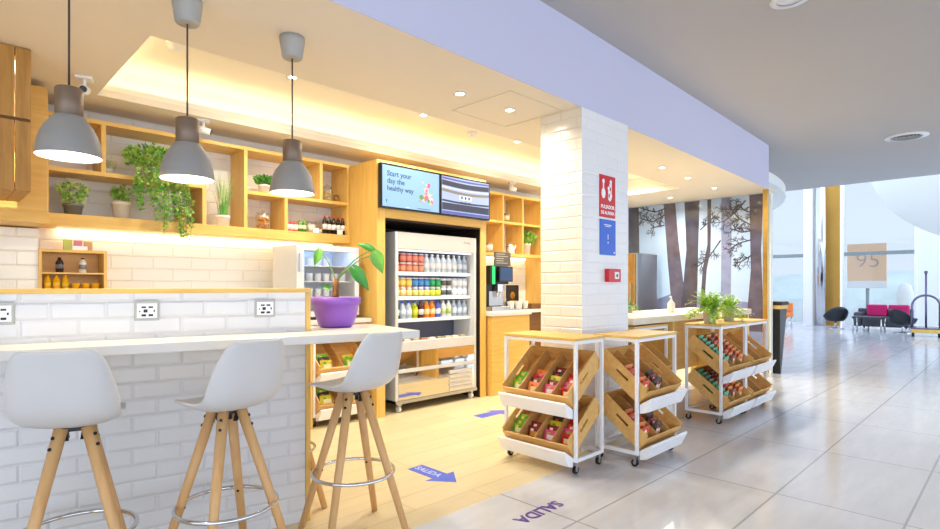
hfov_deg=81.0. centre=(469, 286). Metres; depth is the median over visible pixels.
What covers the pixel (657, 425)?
snack packet
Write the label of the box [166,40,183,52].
smoke detector
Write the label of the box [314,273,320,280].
pot
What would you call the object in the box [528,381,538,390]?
snack packet
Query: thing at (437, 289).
can
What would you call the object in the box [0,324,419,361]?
countertop
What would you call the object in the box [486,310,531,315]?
countertop
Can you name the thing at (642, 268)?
fridge
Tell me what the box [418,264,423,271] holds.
can
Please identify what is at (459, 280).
can
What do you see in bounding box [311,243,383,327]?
potted plant
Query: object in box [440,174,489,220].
screen
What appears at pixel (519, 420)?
snack packet
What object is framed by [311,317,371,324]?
countertop
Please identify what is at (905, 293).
bollard
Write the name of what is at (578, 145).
column
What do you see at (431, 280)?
can
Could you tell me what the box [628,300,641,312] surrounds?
potted plant
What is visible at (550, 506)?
sign
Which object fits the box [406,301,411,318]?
drink bottle
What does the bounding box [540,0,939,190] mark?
ceiling
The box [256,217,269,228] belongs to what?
glass jar
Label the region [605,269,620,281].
alarm box
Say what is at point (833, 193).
column
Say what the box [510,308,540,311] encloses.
countertop
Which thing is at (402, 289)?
can
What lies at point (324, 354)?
snack packet
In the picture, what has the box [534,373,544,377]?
snack packet
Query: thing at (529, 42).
fascia beam
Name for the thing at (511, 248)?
kettle
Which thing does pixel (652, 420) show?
snack packet
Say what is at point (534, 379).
snack packet
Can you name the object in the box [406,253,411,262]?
can
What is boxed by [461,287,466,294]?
can
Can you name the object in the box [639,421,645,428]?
snack packet
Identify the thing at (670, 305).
soap dispenser
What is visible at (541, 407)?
display rack
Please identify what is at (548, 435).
snack packet
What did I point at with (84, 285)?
cup
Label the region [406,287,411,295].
can
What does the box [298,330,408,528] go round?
bar stool
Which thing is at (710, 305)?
potted fern
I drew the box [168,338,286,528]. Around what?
bar stool
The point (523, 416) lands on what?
snack packet
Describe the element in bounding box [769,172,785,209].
soffit
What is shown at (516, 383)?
snack packet
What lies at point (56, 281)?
sauce bottle
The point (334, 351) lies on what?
trolley
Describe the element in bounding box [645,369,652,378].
snack packet
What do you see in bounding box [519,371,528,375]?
snack packet
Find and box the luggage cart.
[909,271,939,337]
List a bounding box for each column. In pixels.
[541,107,627,451]
[803,188,814,325]
[826,185,840,325]
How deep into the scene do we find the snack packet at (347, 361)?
5.18 m
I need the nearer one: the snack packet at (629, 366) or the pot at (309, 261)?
the snack packet at (629, 366)
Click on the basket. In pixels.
(530, 305)
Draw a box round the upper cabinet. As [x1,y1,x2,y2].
[0,85,49,228]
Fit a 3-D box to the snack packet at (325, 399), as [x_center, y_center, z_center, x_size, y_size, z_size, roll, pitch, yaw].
[-1.316,1.045,5.021,0.115,0.113,0.039,0,0,-43]
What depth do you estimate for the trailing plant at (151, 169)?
4.26 m
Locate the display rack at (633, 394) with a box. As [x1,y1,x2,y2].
[594,329,686,465]
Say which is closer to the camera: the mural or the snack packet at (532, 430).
the snack packet at (532, 430)
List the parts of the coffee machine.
splash plate, spout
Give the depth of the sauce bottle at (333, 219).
5.46 m
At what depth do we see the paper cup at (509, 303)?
7.08 m
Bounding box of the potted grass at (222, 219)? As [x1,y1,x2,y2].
[213,173,236,225]
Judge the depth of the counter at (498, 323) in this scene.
6.41 m
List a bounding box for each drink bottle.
[399,302,405,318]
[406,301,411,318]
[412,301,417,317]
[417,301,423,317]
[423,301,428,317]
[429,301,434,317]
[435,301,440,316]
[440,301,445,316]
[446,300,450,316]
[451,300,456,315]
[456,300,461,315]
[461,300,466,315]
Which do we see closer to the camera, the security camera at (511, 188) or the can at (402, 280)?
the can at (402, 280)
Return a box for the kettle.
[506,244,515,253]
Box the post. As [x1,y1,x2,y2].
[763,189,768,376]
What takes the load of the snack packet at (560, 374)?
in the display rack at (541, 407)
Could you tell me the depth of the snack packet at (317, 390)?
5.05 m
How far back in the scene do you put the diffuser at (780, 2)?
3.80 m
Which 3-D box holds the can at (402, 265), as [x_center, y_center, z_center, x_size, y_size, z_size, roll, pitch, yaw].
[-0.691,-0.196,5.620,0.070,0.100,0.068,0,0,-11]
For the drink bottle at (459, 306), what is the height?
0.186 m
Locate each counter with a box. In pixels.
[0,288,419,528]
[311,317,371,428]
[486,308,540,395]
[628,307,750,405]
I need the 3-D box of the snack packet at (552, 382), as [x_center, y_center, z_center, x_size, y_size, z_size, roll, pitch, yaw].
[0.587,0.706,3.866,0.037,0.098,0.115,0,0,-43]
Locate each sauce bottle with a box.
[44,275,50,288]
[53,275,59,288]
[55,257,63,271]
[62,275,68,288]
[79,258,86,272]
[298,219,301,231]
[302,220,306,231]
[322,216,326,233]
[327,216,331,233]
[332,217,335,233]
[336,217,339,233]
[340,218,344,234]
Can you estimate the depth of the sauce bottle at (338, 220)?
5.50 m
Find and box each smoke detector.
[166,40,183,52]
[467,131,476,137]
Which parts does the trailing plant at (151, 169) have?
pot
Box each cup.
[71,283,79,288]
[81,283,89,288]
[91,283,99,288]
[507,301,511,308]
[515,301,519,308]
[523,301,527,307]
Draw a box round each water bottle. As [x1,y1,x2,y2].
[423,254,428,271]
[429,254,434,271]
[435,255,440,271]
[440,255,445,272]
[446,255,450,272]
[451,255,456,272]
[456,256,461,272]
[461,256,466,272]
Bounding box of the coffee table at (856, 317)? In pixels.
[851,316,885,332]
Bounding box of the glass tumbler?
[307,224,315,231]
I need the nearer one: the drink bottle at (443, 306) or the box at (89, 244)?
the box at (89, 244)
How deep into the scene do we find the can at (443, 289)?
5.98 m
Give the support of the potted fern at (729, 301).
on the trolley at (759, 357)
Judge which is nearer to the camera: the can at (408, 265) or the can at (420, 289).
the can at (408, 265)
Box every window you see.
[773,254,802,323]
[842,185,916,328]
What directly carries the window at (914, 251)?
in the wall at (928, 244)
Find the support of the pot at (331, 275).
on the fridge at (290, 267)
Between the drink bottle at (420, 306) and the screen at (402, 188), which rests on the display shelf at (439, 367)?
the drink bottle at (420, 306)
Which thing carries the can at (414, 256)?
on the can at (414, 265)
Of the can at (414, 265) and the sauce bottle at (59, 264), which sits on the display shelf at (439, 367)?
the can at (414, 265)
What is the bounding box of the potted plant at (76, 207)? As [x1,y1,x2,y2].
[54,178,89,214]
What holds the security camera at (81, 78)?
attached to the ceiling at (347, 50)
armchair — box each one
[823,307,848,328]
[888,309,917,333]
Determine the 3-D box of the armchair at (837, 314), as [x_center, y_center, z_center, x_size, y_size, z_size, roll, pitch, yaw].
[10.961,0.916,16.493,0.655,0.667,0.602,0,0,9]
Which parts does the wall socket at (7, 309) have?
plate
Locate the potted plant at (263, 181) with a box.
[253,174,271,192]
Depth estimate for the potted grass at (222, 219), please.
4.71 m
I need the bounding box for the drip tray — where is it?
[486,306,509,310]
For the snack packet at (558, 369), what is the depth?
3.94 m
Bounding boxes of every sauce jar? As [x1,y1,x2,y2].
[290,222,293,230]
[294,222,297,230]
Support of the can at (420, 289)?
on the display shelf at (439, 367)
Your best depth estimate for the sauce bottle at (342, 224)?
5.54 m
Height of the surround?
2.470 m
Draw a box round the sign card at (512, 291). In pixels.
[506,285,518,307]
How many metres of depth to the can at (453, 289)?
6.10 m
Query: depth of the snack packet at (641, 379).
3.89 m
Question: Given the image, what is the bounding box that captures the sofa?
[854,304,913,331]
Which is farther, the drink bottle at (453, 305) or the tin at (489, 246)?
the tin at (489, 246)
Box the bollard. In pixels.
[897,282,913,316]
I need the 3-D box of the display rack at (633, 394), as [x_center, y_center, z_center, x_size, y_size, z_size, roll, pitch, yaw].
[1.278,0.796,4.091,0.612,0.907,0.449,0,0,-45]
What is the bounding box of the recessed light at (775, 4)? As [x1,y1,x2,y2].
[769,0,806,9]
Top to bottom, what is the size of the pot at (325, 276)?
0.073 m
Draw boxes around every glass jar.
[173,207,186,222]
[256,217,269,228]
[323,191,331,200]
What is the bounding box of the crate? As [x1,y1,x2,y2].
[0,43,30,201]
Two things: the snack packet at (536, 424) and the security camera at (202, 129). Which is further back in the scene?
the security camera at (202, 129)
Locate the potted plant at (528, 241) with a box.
[524,230,536,254]
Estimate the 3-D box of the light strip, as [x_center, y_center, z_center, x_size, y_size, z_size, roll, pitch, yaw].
[-2.258,-0.421,4.899,2.300,0.015,0.025,0,0,-45]
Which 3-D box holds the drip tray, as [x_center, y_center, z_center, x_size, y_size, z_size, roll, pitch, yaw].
[0.343,0.270,6.893,0.340,0.050,0.139,0,0,-45]
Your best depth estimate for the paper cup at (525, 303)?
7.30 m
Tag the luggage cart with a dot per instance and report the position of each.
(914, 329)
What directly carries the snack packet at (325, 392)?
in the trolley at (334, 351)
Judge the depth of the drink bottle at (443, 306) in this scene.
5.98 m
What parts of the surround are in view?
panel, panel, panel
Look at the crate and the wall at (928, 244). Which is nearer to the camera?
the crate
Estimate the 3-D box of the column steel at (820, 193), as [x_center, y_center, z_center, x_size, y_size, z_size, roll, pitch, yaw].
[11.291,-1.550,17.723,0.320,5.600,0.320,0,0,-45]
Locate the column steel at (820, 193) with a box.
[815,187,825,325]
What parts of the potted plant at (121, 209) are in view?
pot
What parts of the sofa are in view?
armrest, backrest, seat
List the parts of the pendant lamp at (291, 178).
lamp shade, cord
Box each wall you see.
[38,104,540,305]
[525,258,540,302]
[769,192,772,373]
[917,227,939,326]
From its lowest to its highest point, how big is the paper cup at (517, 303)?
0.097 m
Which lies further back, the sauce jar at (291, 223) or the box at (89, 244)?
the sauce jar at (291, 223)
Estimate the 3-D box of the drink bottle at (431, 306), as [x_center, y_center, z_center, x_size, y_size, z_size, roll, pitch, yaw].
[-0.409,0.242,5.901,0.068,0.186,0.067,0,0,0]
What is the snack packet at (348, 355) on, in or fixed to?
in the trolley at (334, 351)
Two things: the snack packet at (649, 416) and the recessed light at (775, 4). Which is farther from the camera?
the snack packet at (649, 416)
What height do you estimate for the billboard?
3.100 m
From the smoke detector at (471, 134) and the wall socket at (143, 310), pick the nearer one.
the wall socket at (143, 310)
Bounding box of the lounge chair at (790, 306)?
[786,303,792,326]
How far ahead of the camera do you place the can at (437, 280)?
5.93 m
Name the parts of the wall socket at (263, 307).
plate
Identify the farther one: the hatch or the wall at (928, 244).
the wall at (928, 244)
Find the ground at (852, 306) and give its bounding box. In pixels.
[773,298,913,325]
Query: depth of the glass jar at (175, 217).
4.51 m
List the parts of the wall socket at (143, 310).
plate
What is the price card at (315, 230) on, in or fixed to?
on the wall shelf at (278, 231)
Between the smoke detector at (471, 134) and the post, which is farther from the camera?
the post
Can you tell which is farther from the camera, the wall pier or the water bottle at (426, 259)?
the water bottle at (426, 259)
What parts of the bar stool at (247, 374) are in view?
leg, leg, leg, leg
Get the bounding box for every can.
[399,253,405,262]
[399,263,405,271]
[399,278,405,286]
[399,287,405,295]
[405,263,411,271]
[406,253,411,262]
[406,278,411,286]
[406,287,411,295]
[412,254,417,262]
[412,263,417,271]
[412,278,417,286]
[412,287,417,295]
[417,254,423,263]
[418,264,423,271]
[418,278,423,286]
[418,287,423,295]
[423,278,428,286]
[423,287,428,295]
[429,278,434,286]
[429,287,434,295]
[435,278,440,286]
[435,287,440,295]
[440,278,445,286]
[440,287,445,295]
[446,278,450,286]
[446,287,450,295]
[451,278,456,286]
[451,287,456,294]
[456,278,461,286]
[456,287,461,294]
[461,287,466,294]
[462,278,466,286]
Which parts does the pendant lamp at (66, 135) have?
lamp shade, cord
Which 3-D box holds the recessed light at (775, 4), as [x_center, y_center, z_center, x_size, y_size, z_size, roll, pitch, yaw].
[2.184,-1.964,3.761,0.240,0.011,0.240,0,0,-45]
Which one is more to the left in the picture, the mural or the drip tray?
the drip tray
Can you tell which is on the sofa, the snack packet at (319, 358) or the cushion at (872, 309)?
the cushion at (872, 309)
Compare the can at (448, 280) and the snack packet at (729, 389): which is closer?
the snack packet at (729, 389)
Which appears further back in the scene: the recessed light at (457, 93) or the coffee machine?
the coffee machine
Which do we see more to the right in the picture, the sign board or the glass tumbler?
the sign board
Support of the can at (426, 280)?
on the can at (426, 289)
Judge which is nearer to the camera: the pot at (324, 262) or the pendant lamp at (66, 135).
the pendant lamp at (66, 135)
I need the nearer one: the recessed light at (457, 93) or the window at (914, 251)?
the recessed light at (457, 93)
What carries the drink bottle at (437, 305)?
on the display shelf at (439, 367)
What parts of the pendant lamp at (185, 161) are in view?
lamp shade, cord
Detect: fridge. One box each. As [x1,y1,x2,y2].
[273,244,358,316]
[628,253,656,310]
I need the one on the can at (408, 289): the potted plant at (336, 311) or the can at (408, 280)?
the can at (408, 280)
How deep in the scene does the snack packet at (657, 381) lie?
3.99 m
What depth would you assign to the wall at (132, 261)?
4.73 m
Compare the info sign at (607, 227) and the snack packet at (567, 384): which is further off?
the info sign at (607, 227)
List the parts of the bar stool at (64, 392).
leg, leg, leg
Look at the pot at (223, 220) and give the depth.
4.70 m
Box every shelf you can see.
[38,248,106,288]
[40,111,349,244]
[42,272,103,274]
[385,231,476,412]
[486,191,540,258]
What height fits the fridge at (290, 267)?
0.672 m
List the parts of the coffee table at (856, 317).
leg, leg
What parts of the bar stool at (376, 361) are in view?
leg, leg, leg, leg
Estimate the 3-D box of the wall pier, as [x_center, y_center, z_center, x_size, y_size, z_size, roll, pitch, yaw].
[-3.882,-0.058,3.178,2.170,0.705,0.220,0,0,-45]
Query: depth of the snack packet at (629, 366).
3.96 m
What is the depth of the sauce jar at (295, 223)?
5.19 m
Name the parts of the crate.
panel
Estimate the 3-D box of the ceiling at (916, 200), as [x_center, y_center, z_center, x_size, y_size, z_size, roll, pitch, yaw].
[11.696,-3.500,12.206,4.900,5.000,4.900,0,0,-45]
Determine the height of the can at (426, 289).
0.100 m
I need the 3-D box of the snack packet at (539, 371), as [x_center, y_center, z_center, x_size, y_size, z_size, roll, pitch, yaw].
[0.531,0.655,4.017,0.115,0.100,0.037,0,0,42]
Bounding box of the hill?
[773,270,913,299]
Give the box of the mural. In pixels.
[628,193,762,372]
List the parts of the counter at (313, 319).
panel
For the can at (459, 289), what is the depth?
6.15 m
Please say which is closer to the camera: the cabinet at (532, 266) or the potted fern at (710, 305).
the potted fern at (710, 305)
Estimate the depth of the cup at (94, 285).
4.13 m
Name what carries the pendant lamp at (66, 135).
hanging from the ceiling at (347, 50)
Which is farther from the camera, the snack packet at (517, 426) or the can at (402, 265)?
the can at (402, 265)
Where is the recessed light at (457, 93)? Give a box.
[453,91,466,95]
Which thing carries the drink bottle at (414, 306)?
on the display shelf at (439, 367)
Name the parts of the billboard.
panel, post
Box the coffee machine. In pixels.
[486,265,512,310]
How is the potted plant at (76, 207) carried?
on the wall shelf at (278, 231)
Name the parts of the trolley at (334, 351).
frame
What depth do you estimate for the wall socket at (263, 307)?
2.82 m
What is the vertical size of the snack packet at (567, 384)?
0.100 m
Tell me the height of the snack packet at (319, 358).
0.114 m
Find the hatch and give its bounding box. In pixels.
[452,90,562,126]
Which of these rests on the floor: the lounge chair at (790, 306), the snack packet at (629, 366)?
the lounge chair at (790, 306)
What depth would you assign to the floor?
3.90 m
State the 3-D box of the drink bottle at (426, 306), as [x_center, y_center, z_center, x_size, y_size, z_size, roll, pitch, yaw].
[-0.466,0.242,5.844,0.067,0.186,0.068,0,0,-35]
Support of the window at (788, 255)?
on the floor
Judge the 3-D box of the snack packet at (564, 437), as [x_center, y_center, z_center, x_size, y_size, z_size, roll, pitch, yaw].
[0.666,1.052,3.740,0.037,0.099,0.115,0,0,-41]
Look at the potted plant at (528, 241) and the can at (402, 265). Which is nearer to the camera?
the can at (402, 265)
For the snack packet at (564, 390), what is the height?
0.100 m
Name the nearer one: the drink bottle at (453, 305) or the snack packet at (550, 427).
the snack packet at (550, 427)
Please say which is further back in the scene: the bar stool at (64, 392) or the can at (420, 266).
the can at (420, 266)
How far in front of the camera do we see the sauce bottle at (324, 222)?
5.39 m
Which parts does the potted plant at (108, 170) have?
pot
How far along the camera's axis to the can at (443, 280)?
5.98 m
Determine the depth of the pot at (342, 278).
5.23 m
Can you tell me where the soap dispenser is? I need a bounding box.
[667,296,674,311]
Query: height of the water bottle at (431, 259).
0.205 m
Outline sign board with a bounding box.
[494,252,510,265]
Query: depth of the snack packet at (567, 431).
3.78 m
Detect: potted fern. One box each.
[685,289,743,323]
[716,294,751,320]
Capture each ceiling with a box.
[0,0,774,207]
[103,36,670,191]
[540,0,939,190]
[870,174,939,235]
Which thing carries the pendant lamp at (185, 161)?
hanging from the ceiling at (347, 50)
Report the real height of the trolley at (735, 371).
0.907 m
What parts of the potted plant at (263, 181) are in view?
pot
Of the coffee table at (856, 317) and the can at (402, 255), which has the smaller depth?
the can at (402, 255)
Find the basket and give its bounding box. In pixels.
[522,303,540,308]
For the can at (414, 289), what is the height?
0.100 m
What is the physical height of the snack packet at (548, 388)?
0.098 m
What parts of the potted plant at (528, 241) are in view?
pot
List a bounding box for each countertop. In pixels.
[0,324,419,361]
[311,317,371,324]
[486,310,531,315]
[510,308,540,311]
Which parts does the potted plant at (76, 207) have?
pot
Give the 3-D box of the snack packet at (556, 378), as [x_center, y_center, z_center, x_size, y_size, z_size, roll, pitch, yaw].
[0.611,0.680,3.889,0.037,0.099,0.115,0,0,-41]
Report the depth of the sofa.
15.78 m
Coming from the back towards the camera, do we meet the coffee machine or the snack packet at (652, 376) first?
the coffee machine
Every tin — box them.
[486,243,492,251]
[504,213,509,221]
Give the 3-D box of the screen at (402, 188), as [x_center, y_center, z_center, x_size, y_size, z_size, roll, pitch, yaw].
[-0.592,-0.970,5.487,0.752,0.430,0.049,0,0,-45]
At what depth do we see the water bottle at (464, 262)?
6.21 m
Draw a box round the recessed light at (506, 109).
[503,108,515,111]
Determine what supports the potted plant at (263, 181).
on the wall shelf at (278, 231)
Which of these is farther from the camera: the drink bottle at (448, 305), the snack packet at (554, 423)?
the drink bottle at (448, 305)
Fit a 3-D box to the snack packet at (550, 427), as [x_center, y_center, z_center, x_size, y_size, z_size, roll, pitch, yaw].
[0.586,1.026,3.867,0.115,0.099,0.037,0,0,42]
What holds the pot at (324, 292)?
on the fridge at (290, 267)
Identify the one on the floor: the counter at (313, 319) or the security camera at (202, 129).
the counter at (313, 319)
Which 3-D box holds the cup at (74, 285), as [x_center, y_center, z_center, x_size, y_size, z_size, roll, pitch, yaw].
[-2.910,-0.002,4.058,0.058,0.052,0.058,0,0,-45]
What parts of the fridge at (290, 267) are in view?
handle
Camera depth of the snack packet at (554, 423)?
3.90 m
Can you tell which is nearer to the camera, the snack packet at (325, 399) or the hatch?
the hatch
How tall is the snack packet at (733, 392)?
0.139 m
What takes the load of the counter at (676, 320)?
on the floor
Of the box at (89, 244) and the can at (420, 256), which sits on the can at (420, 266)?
the can at (420, 256)
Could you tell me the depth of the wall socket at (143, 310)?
2.53 m
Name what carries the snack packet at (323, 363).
in the trolley at (334, 351)
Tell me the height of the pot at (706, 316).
0.135 m
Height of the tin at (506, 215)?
0.120 m
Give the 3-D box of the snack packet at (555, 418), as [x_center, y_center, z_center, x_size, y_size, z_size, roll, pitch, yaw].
[0.634,0.975,3.914,0.115,0.098,0.037,0,0,43]
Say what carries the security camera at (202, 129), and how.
attached to the ceiling at (347, 50)
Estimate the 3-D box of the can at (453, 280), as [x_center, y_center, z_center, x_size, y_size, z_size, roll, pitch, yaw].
[-0.183,-0.046,6.125,0.068,0.100,0.070,0,0,0]
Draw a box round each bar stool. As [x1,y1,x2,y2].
[3,349,139,528]
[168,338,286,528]
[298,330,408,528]
[311,441,327,508]
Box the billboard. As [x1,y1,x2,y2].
[847,243,886,307]
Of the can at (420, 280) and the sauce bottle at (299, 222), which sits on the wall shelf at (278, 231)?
the sauce bottle at (299, 222)
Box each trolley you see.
[313,322,366,426]
[628,323,676,413]
[684,321,755,423]
[713,318,775,412]
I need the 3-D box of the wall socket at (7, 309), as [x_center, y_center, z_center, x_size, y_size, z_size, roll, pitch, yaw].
[-1.922,0.109,2.244,0.100,0.092,0.013,0,0,-33]
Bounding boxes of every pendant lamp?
[33,0,102,162]
[159,0,214,183]
[269,32,314,196]
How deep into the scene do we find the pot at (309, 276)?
4.99 m
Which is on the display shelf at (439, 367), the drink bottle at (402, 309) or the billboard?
the drink bottle at (402, 309)
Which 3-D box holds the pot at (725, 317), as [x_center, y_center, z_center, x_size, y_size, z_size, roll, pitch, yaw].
[2.615,0.279,5.556,0.120,0.125,0.120,0,0,-45]
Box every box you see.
[63,239,71,249]
[73,240,81,245]
[83,242,91,250]
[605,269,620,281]
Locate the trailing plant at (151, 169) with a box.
[121,141,195,239]
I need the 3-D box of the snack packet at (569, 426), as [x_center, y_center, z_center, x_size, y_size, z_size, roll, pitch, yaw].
[0.712,1.000,3.788,0.115,0.099,0.037,0,0,42]
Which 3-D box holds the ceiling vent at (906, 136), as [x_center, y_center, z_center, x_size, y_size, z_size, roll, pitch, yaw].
[5.696,-1.960,7.178,0.470,0.019,0.470,0,0,-45]
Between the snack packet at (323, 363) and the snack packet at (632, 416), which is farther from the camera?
the snack packet at (323, 363)
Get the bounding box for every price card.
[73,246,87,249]
[313,228,318,232]
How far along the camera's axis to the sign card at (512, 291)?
7.56 m
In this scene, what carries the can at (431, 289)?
on the display shelf at (439, 367)
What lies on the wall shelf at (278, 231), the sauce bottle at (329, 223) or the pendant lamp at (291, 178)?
the sauce bottle at (329, 223)
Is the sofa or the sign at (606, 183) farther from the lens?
the sofa
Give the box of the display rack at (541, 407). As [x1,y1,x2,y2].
[498,330,604,473]
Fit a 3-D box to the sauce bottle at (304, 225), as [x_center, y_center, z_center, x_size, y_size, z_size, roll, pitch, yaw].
[-1.589,-0.583,5.271,0.041,0.125,0.042,0,0,-3]
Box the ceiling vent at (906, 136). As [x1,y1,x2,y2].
[884,131,929,141]
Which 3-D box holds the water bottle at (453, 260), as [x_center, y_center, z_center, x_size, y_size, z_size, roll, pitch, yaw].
[-0.183,-0.248,6.125,0.070,0.205,0.069,0,0,-27]
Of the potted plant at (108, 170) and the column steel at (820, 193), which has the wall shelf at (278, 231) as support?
the potted plant at (108, 170)
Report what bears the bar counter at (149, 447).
on the floor
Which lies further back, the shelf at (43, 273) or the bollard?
the bollard
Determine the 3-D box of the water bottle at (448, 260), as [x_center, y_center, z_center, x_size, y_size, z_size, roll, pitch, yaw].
[-0.239,-0.248,6.069,0.069,0.205,0.070,0,0,41]
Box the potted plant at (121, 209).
[109,184,132,217]
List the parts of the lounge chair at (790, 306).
seat, backrest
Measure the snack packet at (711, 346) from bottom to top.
0.141 m
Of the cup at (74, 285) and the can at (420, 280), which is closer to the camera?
the cup at (74, 285)
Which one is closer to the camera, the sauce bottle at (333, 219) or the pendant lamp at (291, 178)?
the pendant lamp at (291, 178)
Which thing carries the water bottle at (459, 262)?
on the display shelf at (439, 367)
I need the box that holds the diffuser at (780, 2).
[776,0,799,4]
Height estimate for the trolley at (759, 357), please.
0.907 m
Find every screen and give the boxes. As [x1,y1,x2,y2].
[378,162,439,214]
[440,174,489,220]
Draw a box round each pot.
[215,215,229,225]
[305,258,312,265]
[305,273,312,280]
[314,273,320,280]
[314,288,320,295]
[322,258,329,265]
[322,273,329,280]
[322,288,328,295]
[330,274,337,280]
[338,274,344,280]
[703,309,716,323]
[723,309,734,320]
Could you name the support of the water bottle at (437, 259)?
on the display shelf at (439, 367)
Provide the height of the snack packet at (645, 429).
0.129 m
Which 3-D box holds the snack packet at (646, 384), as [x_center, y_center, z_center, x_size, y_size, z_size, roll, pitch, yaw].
[1.232,0.724,3.883,0.042,0.130,0.117,0,0,42]
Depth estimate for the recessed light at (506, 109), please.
4.22 m
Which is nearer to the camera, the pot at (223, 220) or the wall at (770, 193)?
the pot at (223, 220)
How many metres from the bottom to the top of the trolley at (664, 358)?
0.907 m
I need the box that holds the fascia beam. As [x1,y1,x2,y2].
[329,0,768,190]
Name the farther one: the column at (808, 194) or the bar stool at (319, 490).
the column at (808, 194)
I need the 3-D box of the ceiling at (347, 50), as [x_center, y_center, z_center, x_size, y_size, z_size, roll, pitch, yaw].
[-0.619,-1.385,4.668,11.700,0.050,3.004,0,0,-45]
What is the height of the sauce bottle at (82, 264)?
0.110 m
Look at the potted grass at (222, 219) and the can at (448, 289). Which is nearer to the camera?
the potted grass at (222, 219)
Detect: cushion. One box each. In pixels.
[867,304,887,315]
[888,305,909,313]
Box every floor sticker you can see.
[409,465,455,481]
[474,410,503,417]
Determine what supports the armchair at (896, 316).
on the floor
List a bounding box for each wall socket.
[0,302,14,324]
[134,301,158,320]
[255,299,274,316]
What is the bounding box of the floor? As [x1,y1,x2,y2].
[272,324,939,528]
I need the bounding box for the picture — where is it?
[419,182,432,204]
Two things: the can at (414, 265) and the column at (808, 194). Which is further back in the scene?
the column at (808, 194)
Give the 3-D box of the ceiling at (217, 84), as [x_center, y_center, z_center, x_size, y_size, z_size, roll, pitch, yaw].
[0.080,-1.545,5.787,7.030,0.270,1.640,0,0,-45]
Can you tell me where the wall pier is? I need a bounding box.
[0,226,37,288]
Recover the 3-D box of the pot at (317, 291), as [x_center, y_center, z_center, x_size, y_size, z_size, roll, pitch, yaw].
[-1.406,0.050,5.073,0.072,0.073,0.070,0,0,-45]
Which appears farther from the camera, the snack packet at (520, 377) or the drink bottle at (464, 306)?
the drink bottle at (464, 306)
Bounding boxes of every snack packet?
[316,353,326,360]
[316,389,326,396]
[318,357,328,364]
[318,391,328,400]
[319,394,331,404]
[320,360,331,368]
[342,354,352,364]
[343,357,352,365]
[512,422,522,432]
[513,379,522,387]
[516,375,525,379]
[516,417,525,423]
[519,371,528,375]
[519,414,528,419]
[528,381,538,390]
[528,425,539,436]
[531,377,541,382]
[531,421,541,426]
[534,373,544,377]
[537,369,547,373]
[544,384,555,393]
[544,429,555,440]
[547,379,558,384]
[547,425,558,430]
[550,375,560,380]
[550,420,561,426]
[553,371,564,376]
[553,416,563,421]
[556,367,566,371]
[560,386,569,396]
[560,433,569,444]
[564,382,572,386]
[564,428,572,434]
[567,424,580,430]
[623,364,632,379]
[623,408,632,424]
[627,413,634,425]
[639,376,645,382]
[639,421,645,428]
[642,380,650,391]
[642,425,649,434]
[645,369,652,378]
[645,412,653,423]
[649,373,657,382]
[649,416,657,427]
[653,377,661,388]
[653,421,661,433]
[707,344,713,357]
[707,378,713,391]
[713,373,717,381]
[727,385,732,394]
[730,355,735,362]
[731,389,735,397]
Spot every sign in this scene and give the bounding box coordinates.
[512,501,563,521]
[599,174,614,218]
[600,219,615,255]
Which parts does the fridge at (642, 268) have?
handle, door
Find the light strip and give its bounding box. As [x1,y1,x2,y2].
[56,229,329,245]
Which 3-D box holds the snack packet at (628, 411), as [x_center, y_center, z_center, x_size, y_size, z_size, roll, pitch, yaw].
[1.137,0.940,3.976,0.115,0.127,0.042,0,0,-44]
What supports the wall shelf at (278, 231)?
attached to the wall at (132, 261)
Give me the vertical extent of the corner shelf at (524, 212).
0.825 m
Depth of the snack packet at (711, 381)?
5.14 m
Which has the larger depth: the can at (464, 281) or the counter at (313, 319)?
the can at (464, 281)
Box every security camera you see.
[75,74,93,95]
[197,118,211,134]
[509,182,516,191]
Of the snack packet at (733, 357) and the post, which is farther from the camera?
the post
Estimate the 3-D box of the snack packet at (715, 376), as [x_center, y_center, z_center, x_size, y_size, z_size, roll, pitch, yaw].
[2.365,0.904,5.321,0.116,0.139,0.043,0,0,-41]
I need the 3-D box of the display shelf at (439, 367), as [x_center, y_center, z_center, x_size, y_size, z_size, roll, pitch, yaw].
[-0.550,0.350,6.043,1.135,1.800,0.649,0,0,-45]
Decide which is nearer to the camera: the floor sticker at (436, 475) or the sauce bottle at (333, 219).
the floor sticker at (436, 475)
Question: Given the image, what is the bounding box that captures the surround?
[335,159,485,417]
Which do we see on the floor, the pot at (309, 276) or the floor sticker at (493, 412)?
the floor sticker at (493, 412)
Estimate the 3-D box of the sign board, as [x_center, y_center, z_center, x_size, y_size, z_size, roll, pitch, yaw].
[0.408,-0.351,6.926,0.300,0.170,0.016,0,0,-45]
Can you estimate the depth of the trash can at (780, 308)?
7.95 m
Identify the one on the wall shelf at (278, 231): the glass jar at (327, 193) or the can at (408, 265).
the glass jar at (327, 193)
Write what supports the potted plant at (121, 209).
on the wall shelf at (278, 231)
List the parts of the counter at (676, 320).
leg panel, panel, leg panel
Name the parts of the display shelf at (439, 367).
dark panel, frame, mirror panel, mirror panel, rail, rail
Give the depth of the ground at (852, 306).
40.14 m

